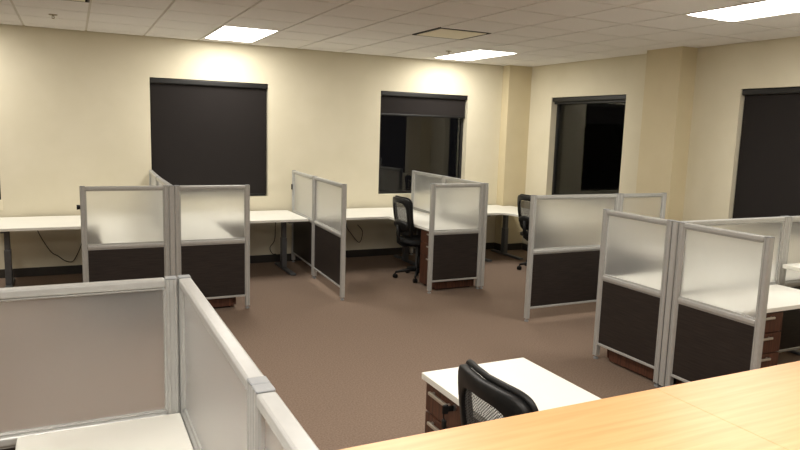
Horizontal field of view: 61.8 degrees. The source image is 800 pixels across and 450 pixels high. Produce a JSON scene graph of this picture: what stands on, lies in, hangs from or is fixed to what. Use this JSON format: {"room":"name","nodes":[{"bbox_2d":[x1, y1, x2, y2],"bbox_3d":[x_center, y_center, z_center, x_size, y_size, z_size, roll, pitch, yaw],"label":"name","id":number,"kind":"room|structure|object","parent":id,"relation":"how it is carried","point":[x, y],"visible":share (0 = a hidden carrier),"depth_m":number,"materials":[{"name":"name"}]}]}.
{"room":"open-plan office","nodes":[
{"label":"open-plan office","id":0,"kind":"room"},
{"bbox_2d":[0,24,502,268],"bbox_3d":[-3.034,-0.889,8.024,11.120,2.864,0.160,-2,9,-26],"label":"wall","id":1,"kind":"structure","parent":0,"point":[75,104],"depth_m":7.98,"materials":[{"name":"paint"}]},
{"bbox_2d":[0,200,2,209],"bbox_3d":[-4.414,-0.218,7.358,0.072,0.116,0.008,-2,9,-26],"label":"wall outlet","id":2,"kind":"object","parent":1,"relation":"attached to","point":[1,201],"visible":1,"depth_m":7.37,"materials":[{"name":"plastic"}]},
{"bbox_2d":[150,83,265,195],"bbox_3d":[-2.383,-1.073,8.370,1.416,1.430,0.050,-2,9,-26],"label":"window","id":3,"kind":"structure","parent":1,"relation":"in","point":[150,83],"depth_m":8.04,"materials":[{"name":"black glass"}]},
{"bbox_2d":[150,77,266,194],"bbox_3d":[-2.346,-1.066,8.293,1.404,1.416,0.072,-2,9,-26],"label":"roller blind","id":4,"kind":"object","parent":3,"relation":"attached to","point":[204,132],"visible":0.79,"depth_m":8.27,"materials":[{"name":"fabric"}]},
{"bbox_2d":[0,242,493,277],"bbox_3d":[-3.224,0.497,8.053,10.388,0.100,0.012,-2,9,-26],"label":"baseboard","id":5,"kind":"structure","parent":1,"relation":"attached to","point":[73,269],"depth_m":8.70,"materials":[{"name":"plastic"}]},
{"bbox_2d":[378,118,463,193],"bbox_3d":[0.290,-1.176,9.666,1.400,1.430,0.050,-2,9,-26],"label":"window","id":6,"kind":"structure","parent":1,"relation":"in","point":[461,119],"depth_m":9.93,"materials":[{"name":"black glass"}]},
{"bbox_2d":[380,91,466,117],"bbox_3d":[0.345,-1.707,9.512,1.388,0.328,0.072,-2,9,-26],"label":"roller blind","id":7,"kind":"object","parent":1,"relation":"attached to","point":[393,103],"visible":1,"depth_m":9.49,"materials":[{"name":"fabric"}]},
{"bbox_2d":[0,249,799,449],"bbox_3d":[-0.275,1.491,2.520,11.200,0.120,13.100,-2,9,-26],"label":"floor","id":8,"kind":"structure","parent":0,"point":[349,370],"depth_m":5.76,"materials":[{"name":"brown carpet"}]},
{"bbox_2d":[0,215,80,287],"bbox_3d":[-3.563,0.292,7.315,1.588,0.686,0.880,-2,9,-26],"label":"desk","id":9,"kind":"object","parent":8,"relation":"on","point":[7,224],"visible":0.41,"depth_m":7.02,"materials":[{"name":"white laminate"}]},
{"bbox_2d":[37,230,81,261],"bbox_3d":[-3.886,0.185,7.648,0.482,0.506,0.053,-3,10,-32],"label":"power cable","id":10,"kind":"object","parent":9,"relation":"hanging from","point":[37,230],"visible":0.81,"depth_m":7.65,"materials":[{"name":"rubber"}]},
{"bbox_2d":[0,276,179,449],"bbox_3d":[-1.357,0.812,2.326,1.130,1.213,0.046,-2,9,-26],"label":"panel","id":11,"kind":"object","parent":8,"relation":"on","point":[73,355],"visible":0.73,"depth_m":2.38,"materials":[{"name":"glass"}]},
{"bbox_2d":[15,413,192,449],"bbox_3d":[-0.835,1.144,1.953,0.538,0.692,1.158,-2,9,-26],"label":"desk","id":12,"kind":"object","parent":8,"relation":"on","point":[163,432],"visible":1,"depth_m":2.31,"materials":[{"name":"white laminate"}]},
{"bbox_2d":[77,185,169,282],"bbox_3d":[-2.467,0.253,5.996,0.757,1.213,0.046,-2,9,-26],"label":"panel","id":13,"kind":"object","parent":8,"relation":"on","point":[125,229],"visible":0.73,"depth_m":5.96,"materials":[{"name":"glass"}]},
{"bbox_2d":[149,170,159,185],"bbox_3d":[-2.773,0.018,7.574,0.047,1.213,1.042,-2,9,-24],"label":"panel","id":14,"kind":"object","parent":8,"relation":"on","point":[152,175],"visible":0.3,"depth_m":7.70,"materials":[{"name":"metal"}]},
{"bbox_2d":[156,177,175,275],"bbox_3d":[-2.325,0.167,6.627,0.046,1.213,1.070,-2,9,-26],"label":"panel","id":15,"kind":"object","parent":8,"relation":"on","point":[159,181],"visible":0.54,"depth_m":6.14,"materials":[{"name":"metal"}]},
{"bbox_2d":[174,184,249,307],"bbox_3d":[-1.770,0.226,6.334,0.687,1.213,0.046,-2,9,-26],"label":"panel","id":16,"kind":"object","parent":8,"relation":"on","point":[212,222],"visible":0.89,"depth_m":6.32,"materials":[{"name":"glass"}]},
{"bbox_2d":[208,297,235,307],"bbox_3d":[-1.909,0.471,6.563,0.566,0.655,0.360,-2,9,-26],"label":"drawer pedestal","id":17,"kind":"object","parent":8,"relation":"on","point":[222,302],"visible":0.08,"depth_m":6.50,"materials":[{"name":"brown wood"}]},
{"bbox_2d":[177,275,269,449],"bbox_3d":[-0.582,0.870,2.088,0.046,1.213,1.165,-2,9,-26],"label":"panel","id":18,"kind":"object","parent":8,"relation":"on","point":[217,376],"visible":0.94,"depth_m":2.03,"materials":[{"name":"glass"}]},
{"bbox_2d":[250,210,307,275],"bbox_3d":[-2.036,0.234,8.055,1.648,0.686,0.880,-2,9,-26],"label":"desk","id":19,"kind":"object","parent":8,"relation":"on","point":[283,216],"visible":0.46,"depth_m":8.28,"materials":[{"name":"white laminate"}]},
{"bbox_2d":[252,383,318,449],"bbox_3d":[-0.082,1.031,1.069,0.046,1.213,1.122,-2,9,-26],"label":"panel","id":20,"kind":"object","parent":8,"relation":"on","point":[274,426],"visible":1,"depth_m":1.37,"materials":[{"name":"metal"}]},
{"bbox_2d":[291,170,313,277],"bbox_3d":[-1.213,-0.042,8.325,0.062,1.213,1.010,-2,9,-23],"label":"panel","id":21,"kind":"object","parent":8,"relation":"on","point":[302,183],"visible":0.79,"depth_m":8.31,"materials":[{"name":"glass"}]},
{"bbox_2d":[312,176,346,299],"bbox_3d":[-0.792,0.108,7.370,0.046,1.213,1.094,-2,9,-23],"label":"panel","id":22,"kind":"object","parent":8,"relation":"on","point":[329,196],"visible":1,"depth_m":7.27,"materials":[{"name":"glass"}]},
{"bbox_2d":[346,207,429,265],"bbox_3d":[-0.480,0.174,8.810,1.605,0.686,0.880,-2,9,-26],"label":"desk","id":23,"kind":"object","parent":8,"relation":"on","point":[351,213],"visible":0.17,"depth_m":8.82,"materials":[{"name":"white laminate"}]},
{"bbox_2d":[346,224,362,242],"bbox_3d":[-0.646,0.030,9.214,0.290,0.444,0.054,-4,10,-36],"label":"power cable","id":24,"kind":"object","parent":23,"relation":"hanging from","point":[346,224],"visible":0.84,"depth_m":9.26,"materials":[{"name":"rubber"}]},
{"bbox_2d":[393,195,420,282],"bbox_3d":[0.215,0.143,8.080,0.628,1.003,0.578,-3,9,-28],"label":"chair","id":25,"kind":"object","parent":8,"relation":"on","point":[403,214],"visible":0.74,"depth_m":7.87,"materials":[{"name":"black plastic"}]},
{"bbox_2d":[389,215,429,266],"bbox_3d":[0.377,0.309,8.063,0.581,0.690,1.222,-2,9,-26],"label":"desk","id":26,"kind":"object","parent":8,"relation":"on","point":[421,221],"visible":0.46,"depth_m":8.30,"materials":[{"name":"white laminate"}]},
{"bbox_2d":[409,170,443,254],"bbox_3d":[0.364,-0.099,9.066,0.046,1.213,1.052,-1,9,-22],"label":"panel","id":27,"kind":"object","parent":8,"relation":"on","point":[421,181],"visible":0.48,"depth_m":9.18,"materials":[{"name":"glass"}]},
{"bbox_2d":[425,383,460,432],"bbox_3d":[0.398,1.051,3.000,0.562,0.655,0.420,-2,9,-26],"label":"drawer pedestal","id":28,"kind":"object","parent":8,"relation":"on","point":[442,413],"visible":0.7,"depth_m":2.93,"materials":[{"name":"brown wood"}]},
{"bbox_2d":[419,229,473,289],"bbox_3d":[0.538,0.383,7.705,0.566,0.655,0.350,-2,9,-26],"label":"drawer pedestal","id":29,"kind":"object","parent":8,"relation":"on","point":[424,234],"visible":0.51,"depth_m":7.63,"materials":[{"name":"brown wood"}]},
{"bbox_2d":[427,183,484,292],"bbox_3d":[0.623,0.142,7.439,0.672,1.213,0.046,-2,9,-26],"label":"panel","id":30,"kind":"object","parent":8,"relation":"on","point":[456,210],"visible":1,"depth_m":7.42,"materials":[{"name":"metal"}]},
{"bbox_2d":[444,176,488,288],"bbox_3d":[0.758,0.054,8.078,0.047,1.213,1.095,-1,9,-22],"label":"panel","id":31,"kind":"object","parent":8,"relation":"on","point":[447,180],"visible":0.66,"depth_m":7.61,"materials":[{"name":"metal"}]},
{"bbox_2d":[458,359,538,425],"bbox_3d":[0.507,0.967,2.380,0.628,1.003,0.578,-2,9,-25],"label":"chair","id":32,"kind":"object","parent":8,"relation":"on","point":[485,397],"visible":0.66,"depth_m":2.15,"materials":[{"name":"black plastic"}]},
{"bbox_2d":[485,205,522,261],"bbox_3d":[1.304,0.192,9.066,1.624,0.686,1.985,-2,9,-26],"label":"desk","id":33,"kind":"object","parent":8,"relation":"on","point":[506,211],"visible":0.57,"depth_m":9.76,"materials":[{"name":"white laminate"}]},
{"bbox_2d":[422,358,600,410],"bbox_3d":[0.589,1.081,2.707,0.565,0.690,1.135,-2,9,-26],"label":"desk","id":34,"kind":"object","parent":8,"relation":"on","point":[548,390],"visible":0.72,"depth_m":2.95,"materials":[{"name":"white laminate"}]},
{"bbox_2d":[517,194,530,269],"bbox_3d":[1.840,0.093,8.779,0.628,1.003,0.578,-3,9,-28],"label":"chair","id":35,"kind":"object","parent":8,"relation":"on","point":[523,206],"visible":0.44,"depth_m":8.61,"materials":[{"name":"black plastic"}]},
{"bbox_2d":[340,361,799,449],"bbox_3d":[1.221,1.041,1.784,2.920,1.070,0.813,-2,9,-26],"label":"countertop","id":36,"kind":"structure","parent":8,"relation":"on","point":[757,409],"depth_m":1.67,"materials":[{"name":"brown wood"}]},
{"bbox_2d":[524,193,619,321],"bbox_3d":[1.693,0.303,6.538,1.073,1.213,0.046,-2,9,-26],"label":"panel","id":37,"kind":"object","parent":8,"relation":"on","point":[564,238],"visible":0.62,"depth_m":6.47,"materials":[{"name":"metal"}]},
{"bbox_2d":[592,209,675,386],"bbox_3d":[1.737,0.521,5.027,0.046,1.213,0.675,-2,9,-26],"label":"panel","id":38,"kind":"object","parent":8,"relation":"on","point":[635,249],"visible":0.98,"depth_m":4.99,"materials":[{"name":"fabric"}]},
{"bbox_2d":[607,349,675,380],"bbox_3d":[1.979,0.793,5.145,0.470,0.655,0.586,-2,9,-26],"label":"drawer pedestal","id":39,"kind":"object","parent":8,"relation":"on","point":[625,362],"visible":0.04,"depth_m":5.08,"materials":[{"name":"brown wood"}]},
{"bbox_2d":[619,192,666,218],"bbox_3d":[2.464,0.274,6.912,0.638,1.213,0.046,-2,9,-26],"label":"panel","id":40,"kind":"object","parent":8,"relation":"on","point":[646,204],"visible":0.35,"depth_m":6.85,"materials":[{"name":"glass"}]},
{"bbox_2d":[665,222,774,386],"bbox_3d":[2.059,0.625,4.369,0.046,1.213,0.675,-2,9,-26],"label":"panel","id":41,"kind":"object","parent":8,"relation":"on","point":[722,278],"visible":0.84,"depth_m":4.34,"materials":[{"name":"metal"}]},
{"bbox_2d":[659,216,788,387],"bbox_3d":[2.410,0.553,4.947,1.185,1.213,0.046,-2,9,-26],"label":"panel","id":42,"kind":"object","parent":8,"relation":"on","point":[776,227],"visible":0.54,"depth_m":4.87,"materials":[{"name":"metal"}]},
{"bbox_2d":[676,311,782,384],"bbox_3d":[2.275,0.877,4.621,0.460,0.655,0.466,-2,9,-26],"label":"drawer pedestal","id":43,"kind":"object","parent":8,"relation":"on","point":[773,324],"visible":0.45,"depth_m":4.48,"materials":[{"name":"brown wood"}]},
{"bbox_2d":[767,284,799,312],"bbox_3d":[2.512,0.849,4.746,1.073,0.690,0.477,-2,9,-26],"label":"desk","id":44,"kind":"object","parent":8,"relation":"on","point":[780,298],"visible":0.37,"depth_m":4.67,"materials":[{"name":"white laminate"}]},
{"bbox_2d":[775,216,799,352],"bbox_3d":[3.269,0.520,5.363,0.720,1.213,0.046,-2,9,-26],"label":"panel","id":45,"kind":"object","parent":8,"relation":"on","point":[790,330],"visible":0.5,"depth_m":5.26,"materials":[{"name":"metal"}]},
{"bbox_2d":[782,263,799,271],"bbox_3d":[3.604,0.820,4.610,0.755,0.846,1.620,-2,9,-26],"label":"desk","id":46,"kind":"object","parent":8,"relation":"on","point":[794,266],"visible":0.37,"depth_m":5.07,"materials":[{"name":"white laminate"}]},
{"bbox_2d":[788,349,799,354],"bbox_3d":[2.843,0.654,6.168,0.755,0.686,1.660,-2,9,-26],"label":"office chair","id":47,"kind":"object","parent":8,"relation":"on","point":[797,351],"visible":0.02,"depth_m":5.65,"materials":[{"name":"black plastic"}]},
{"bbox_2d":[0,0,799,66],"bbox_3d":[-0.188,-1.312,2.119,10.778,0.018,12.678,-2,9,-26],"label":"ceiling","id":48,"kind":"structure","parent":0,"point":[542,32],"depth_m":6.25,"materials":[{"name":"tile"}]},
{"bbox_2d":[10,0,444,39],"bbox_3d":[-0.187,-1.352,2.114,10.800,0.081,12.700,-2,9,-26],"label":"grid","id":49,"kind":"object","parent":48,"relation":"attached to","point":[11,1],"visible":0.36,"depth_m":6.30,"materials":[{"name":"paint"}]},
{"bbox_2d":[68,0,89,2],"bbox_3d":[-2.761,-1.837,5.251,0.592,0.026,0.592,-2,9,-26],"label":"ceiling vent","id":50,"kind":"object","parent":49,"relation":"attached to","point":[87,1],"visible":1,"depth_m":5.57,"materials":[{"name":"white metal"}]},
{"bbox_2d":[203,24,279,42],"bbox_3d":[-1.774,-2.112,7.380,0.592,0.028,1.184,-2,9,-26],"label":"ceiling light","id":51,"kind":"object","parent":49,"relation":"attached to","point":[224,32],"visible":0.86,"depth_m":7.30,"materials":[{"name":"white plastic"}]},
{"bbox_2d":[412,27,490,39],"bbox_3d":[0.522,-1.964,6.842,0.592,0.026,0.592,-2,9,-26],"label":"ceiling vent","id":52,"kind":"object","parent":49,"relation":"attached to","point":[439,32],"visible":0.8,"depth_m":6.79,"materials":[{"name":"white metal"}]},
{"bbox_2d":[432,49,518,60],"bbox_3d":[0.962,-2.218,8.706,0.592,0.028,1.184,-2,9,-26],"label":"ceiling light","id":53,"kind":"object","parent":49,"relation":"attached to","point":[477,54],"visible":0.79,"depth_m":8.63,"materials":[{"name":"white plastic"}]},
{"bbox_2d":[682,0,799,21],"bbox_3d":[2.794,-1.627,4.973,0.592,0.028,1.184,-2,9,-26],"label":"ceiling light","id":54,"kind":"object","parent":49,"relation":"attached to","point":[762,8],"visible":0.9,"depth_m":5.13,"materials":[{"name":"white plastic"}]},
{"bbox_2d":[494,65,531,243],"bbox_3d":[1.714,-0.996,10.151,0.400,2.764,0.170,-2,9,-26],"label":"pillar","id":55,"kind":"structure","parent":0,"point":[516,85],"depth_m":10.04,"materials":[{"name":"paint"}]},
{"bbox_2d":[494,242,521,250],"bbox_3d":[2.315,0.532,9.004,0.400,0.100,3.140,-2,9,-26],"label":"baseboard","id":56,"kind":"structure","parent":55,"relation":"attached to","point":[514,246],"depth_m":10.27,"materials":[{"name":"plastic"}]},
{"bbox_2d":[522,36,799,243],"bbox_3d":[4.734,-0.164,4.626,0.160,2.864,12.860,-2,9,-26],"label":"wall","id":57,"kind":"structure","parent":0,"point":[722,71],"depth_m":7.36,"materials":[{"name":"paint"}]},
{"bbox_2d":[522,243,527,250],"bbox_3d":[4.620,1.208,4.775,0.012,0.100,12.518,-2,9,-26],"label":"baseboard","id":58,"kind":"structure","parent":57,"relation":"attached to","point":[524,246],"depth_m":10.26,"materials":[{"name":"plastic"}]},
{"bbox_2d":[552,102,625,194],"bbox_3d":[2.590,-1.024,9.097,0.050,1.430,1.450,-2,9,-26],"label":"window","id":59,"kind":"structure","parent":57,"relation":"in","point":[588,136],"depth_m":9.13,"materials":[{"name":"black glass"}]},
{"bbox_2d":[553,94,625,103],"bbox_3d":[2.533,-1.680,8.966,0.072,0.093,1.438,-2,9,-26],"label":"roller blind","id":60,"kind":"object","parent":57,"relation":"attached to","point":[605,98],"visible":0.88,"depth_m":8.89,"materials":[{"name":"fabric"}]},
{"bbox_2d":[732,87,799,218],"bbox_3d":[3.833,-0.600,6.368,0.072,1.416,1.393,-2,9,-26],"label":"roller blind","id":61,"kind":"object","parent":57,"relation":"attached to","point":[768,171],"visible":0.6,"depth_m":6.67,"materials":[{"name":"fabric"}]},
{"bbox_2d":[636,46,697,220],"bbox_3d":[3.011,-0.605,7.694,0.235,2.764,0.500,-2,9,-26],"label":"column","id":62,"kind":"structure","parent":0,"point":[670,73],"depth_m":7.49,"materials":[{"name":"paint"}]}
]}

